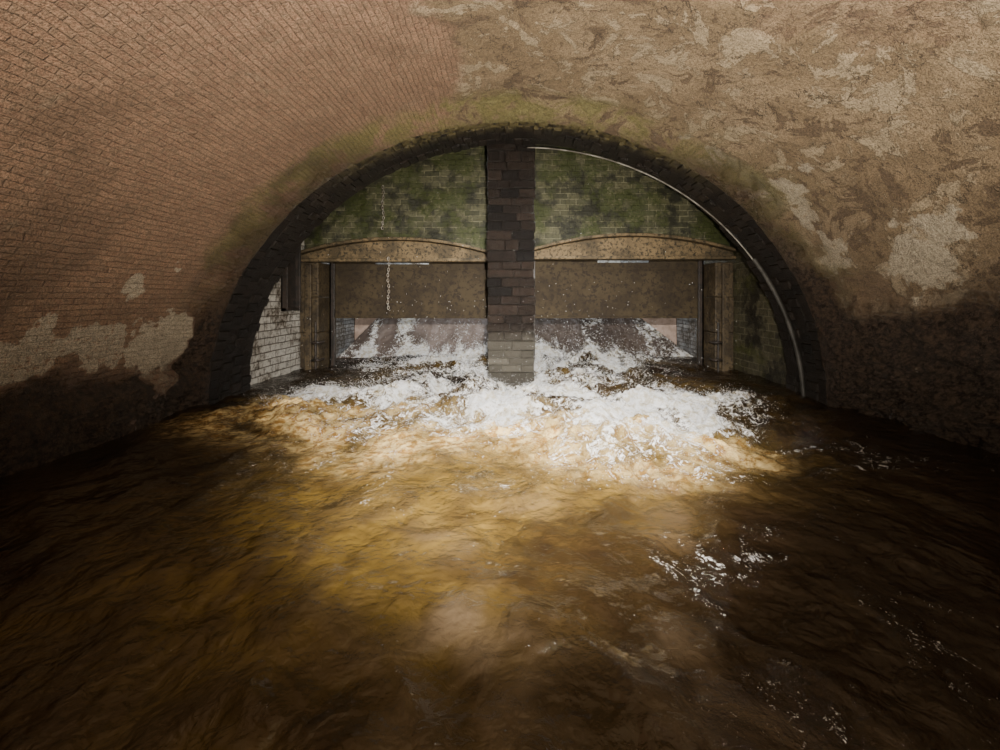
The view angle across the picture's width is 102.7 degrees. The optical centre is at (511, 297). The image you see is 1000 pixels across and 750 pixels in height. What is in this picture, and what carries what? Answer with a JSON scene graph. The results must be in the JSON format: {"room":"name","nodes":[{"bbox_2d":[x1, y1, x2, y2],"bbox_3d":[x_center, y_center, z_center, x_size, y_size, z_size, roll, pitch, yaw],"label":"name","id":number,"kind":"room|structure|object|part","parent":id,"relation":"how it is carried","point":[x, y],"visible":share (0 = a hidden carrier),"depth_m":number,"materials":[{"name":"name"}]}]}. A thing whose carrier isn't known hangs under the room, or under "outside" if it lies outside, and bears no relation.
{"room":"underground water tunnel","nodes":[
{"label":"underground water tunnel","id":0,"kind":"room"},
{"bbox_2d":[0,271,233,477],"bbox_3d":[-4.244,1.040,-0.188,0.547,2.519,11.625,0,0,1],"label":"wall","id":1,"kind":"structure","parent":0,"point":[87,362],"depth_m":4.06,"materials":[{"name":"brown brick"}]},
{"bbox_2d":[249,241,407,384],"bbox_3d":[-4.420,-0.800,11.750,0.025,6.200,10.500,0,0,0],"label":"wall","id":2,"kind":"structure","parent":0,"point":[276,344],"depth_m":7.60,"materials":[{"name":"brick"}]},
{"bbox_2d":[281,245,300,310],"bbox_3d":[-4.340,-0.750,7.870,0.120,2.000,0.500,0,0,0],"label":"channel","id":3,"kind":"object","parent":2,"relation":"attached to","point":[291,277],"visible":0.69,"depth_m":7.96,"materials":[{"name":"black metal"}]},
{"bbox_2d":[0,318,999,749],"bbox_3d":[0.100,0.998,5.500,9.040,1.281,22.800,0,0,0],"label":"river water","id":4,"kind":"object","parent":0,"point":[199,577],"visible":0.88,"depth_m":2.19,"materials":[{"name":"brown liquid"}]},
{"bbox_2d":[279,258,871,469],"bbox_3d":[-0.050,0.008,6.671,7.668,3.213,6.783,0,0,2],"label":"water spray","id":5,"kind":"object","parent":4,"relation":"on","point":[478,258],"visible":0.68,"depth_m":7.21,"materials":[{"name":"white liquid"}]},
{"bbox_2d":[0,0,999,288],"bbox_3d":[0.093,-1.389,-0.190,8.323,2.526,11.620,0,0,0],"label":"ceiling","id":6,"kind":"structure","parent":0,"point":[149,139],"depth_m":3.69,"materials":[{"name":"brown brick"}]},
{"bbox_2d":[408,261,620,263],"bbox_3d":[0.100,-0.800,16.999,9.040,6.200,0.028,0,0,0],"label":"wall","id":7,"kind":"structure","parent":0,"point":[597,261],"depth_m":17.00,"materials":[{"name":"brick"}]},
{"bbox_2d":[304,144,729,249],"bbox_3d":[0.100,-2.375,8.500,9.040,3.050,0.070,0,0,0],"label":"wall","id":8,"kind":"structure","parent":0,"point":[444,197],"depth_m":8.50,"materials":[{"name":"brick"}]},
{"bbox_2d":[381,185,384,229],"bbox_3d":[-2.620,-1.836,8.120,0.061,0.910,0.050,0,0,26],"label":"hanging chain","id":9,"kind":"object","parent":8,"relation":"hanging from","point":[382,185],"visible":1,"depth_m":8.11,"materials":[{"name":"grey metal"}]},
{"bbox_2d":[621,240,786,384],"bbox_3d":[4.620,-0.800,11.750,0.025,6.200,10.500,0,0,0],"label":"wall","id":10,"kind":"structure","parent":0,"point":[758,349],"depth_m":7.77,"materials":[{"name":"brick"}]},
{"bbox_2d":[535,256,735,259],"bbox_3d":[2.505,-0.835,8.320,4.230,0.070,0.160,0,0,0],"label":"soffit edge","id":11,"kind":"object","parent":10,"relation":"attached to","point":[536,257],"visible":0.98,"depth_m":8.24,"materials":[{"name":"metal"}]},
{"bbox_2d":[801,276,999,456],"bbox_3d":[4.421,1.047,-0.189,0.609,2.506,11.624,0,0,-1],"label":"wall","id":12,"kind":"structure","parent":0,"point":[923,355],"depth_m":4.28,"materials":[{"name":"brown brick"}]},
{"label":"floor","id":13,"kind":"structure","parent":0,"visible":0},
{"bbox_2d":[300,262,335,369],"bbox_3d":[-4.207,0.730,8.695,0.385,2.940,0.910,0,0,0],"label":"gate post","id":14,"kind":"object","parent":13,"relation":"on","point":[315,300],"visible":0.68,"depth_m":8.30,"materials":[{"name":"concrete"}]},
{"bbox_2d":[311,322,324,368],"bbox_3d":[-3.950,1.000,8.142,0.184,1.000,0.216,0,0,0],"label":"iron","id":15,"kind":"object","parent":14,"relation":"attached to","point":[315,342],"visible":0.89,"depth_m":8.13,"materials":[{"name":"grey metal"}]},
{"bbox_2d":[301,258,487,261],"bbox_3d":[-2.420,-0.785,8.320,4.000,0.070,0.160,0,0,0],"label":"soffit edge","id":16,"kind":"object","parent":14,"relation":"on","point":[302,259],"visible":0.87,"depth_m":8.24,"materials":[{"name":"metal"}]},
{"bbox_2d":[329,263,487,365],"bbox_3d":[-2.225,0.500,8.900,3.590,3.000,0.200,0,0,0],"label":"gate","id":17,"kind":"object","parent":14,"relation":"attached to","point":[356,290],"visible":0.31,"depth_m":8.90,"materials":[{"name":"metal"}]},
{"bbox_3d":[-2.225,-0.275,8.915,3.550,1.450,0.030,0,0,0],"label":"plate","id":18,"kind":"part","parent":17,"relation":"part of","materials":[{"name":"metal"}]},
{"bbox_2d":[486,144,535,386],"bbox_3d":[-0.018,-0.833,8.125,0.854,6.065,2.540,0,0,0],"label":"brick pillar","id":19,"kind":"object","parent":13,"relation":"on","point":[511,183],"visible":0.8,"depth_m":6.91,"materials":[{"name":"brown brick"}]},
{"bbox_2d":[301,241,487,262],"bbox_3d":[-2.420,-0.980,8.550,4.000,0.420,0.460,0,0,0],"label":"beam","id":20,"kind":"structure","parent":19,"relation":"attached to","point":[379,249],"depth_m":8.32,"materials":[{"name":"concrete"}]},
{"bbox_2d":[386,257,389,309],"bbox_3d":[-2.520,-0.300,8.150,0.062,1.085,0.050,0,0,25],"label":"hanging chain","id":21,"kind":"object","parent":20,"relation":"hanging from","point":[387,257],"visible":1,"depth_m":8.14,"materials":[{"name":"grey metal"}]},
{"bbox_2d":[301,237,486,254],"bbox_3d":[-2.420,-1.082,8.410,4.000,0.356,0.380,0,0,0],"label":"band","id":22,"kind":"object","parent":20,"relation":"on","point":[374,239],"visible":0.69,"depth_m":8.22,"materials":[{"name":"concrete"}]},
{"bbox_2d":[534,237,733,260],"bbox_3d":[2.505,-1.045,8.550,4.230,0.450,0.460,0,0,0],"label":"beam","id":23,"kind":"structure","parent":19,"relation":"attached to","point":[618,246],"depth_m":8.32,"materials":[{"name":"concrete"}]},
{"bbox_2d":[534,233,735,251],"bbox_3d":[2.505,-1.152,8.410,4.230,0.376,0.380,0,0,0],"label":"band","id":24,"kind":"object","parent":23,"relation":"on","point":[650,235],"visible":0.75,"depth_m":8.22,"materials":[{"name":"concrete"}]},
{"bbox_2d":[355,318,676,344],"bbox_3d":[0.100,0.988,10.550,9.000,1.151,1.300,0,0,0],"label":"apron","id":25,"kind":"object","parent":13,"relation":"on","point":[665,326],"visible":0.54,"depth_m":11.19,"materials":[{"name":"stone"}]},
{"bbox_2d":[209,122,826,404],"bbox_3d":[0.100,-0.265,6.050,9.400,5.130,0.900,0,0,0],"label":"arch","id":26,"kind":"object","parent":13,"relation":"on","point":[230,368],"visible":0.48,"depth_m":6.00,"materials":[{"name":"black brick"}]},
{"bbox_2d":[527,147,752,258],"bbox_3d":[2.340,-0.225,6.322,4.191,4.449,0.108,0,0,5],"label":"conduit","id":27,"kind":"object","parent":26,"relation":"attached to","point":[689,198],"visible":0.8,"depth_m":6.34,"materials":[{"name":"grey metal"}]},
{"bbox_2d":[752,258,805,396],"bbox_3d":[4.069,0.690,6.120,0.741,2.621,0.101,0,0,12],"label":"drain pipe","id":28,"kind":"object","parent":26,"relation":"attached to","point":[755,261],"visible":0.91,"depth_m":6.08,"materials":[{"name":"grey metal"}]},
{"bbox_2d":[697,262,733,370],"bbox_3d":[4.414,0.730,8.695,0.388,2.940,0.910,0,0,0],"label":"gate post","id":29,"kind":"object","parent":13,"relation":"on","point":[718,276],"visible":0.73,"depth_m":8.30,"materials":[{"name":"concrete"}]},
{"bbox_2d":[534,261,703,364],"bbox_3d":[2.310,0.500,8.900,3.820,3.000,0.200,0,0,0],"label":"gate","id":30,"kind":"object","parent":29,"relation":"attached to","point":[653,289],"visible":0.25,"depth_m":8.90,"materials":[{"name":"metal"}]},
{"bbox_3d":[2.310,-0.275,8.915,3.780,1.450,0.030,0,0,0],"label":"plate","id":31,"kind":"part","parent":30,"relation":"part of","materials":[{"name":"metal"}]},
{"bbox_2d":[709,322,722,371],"bbox_3d":[4.150,1.000,8.142,0.184,1.000,0.216,0,0,0],"label":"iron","id":32,"kind":"object","parent":29,"relation":"attached to","point":[717,342],"visible":1,"depth_m":8.13,"materials":[{"name":"grey metal"}]}
]}

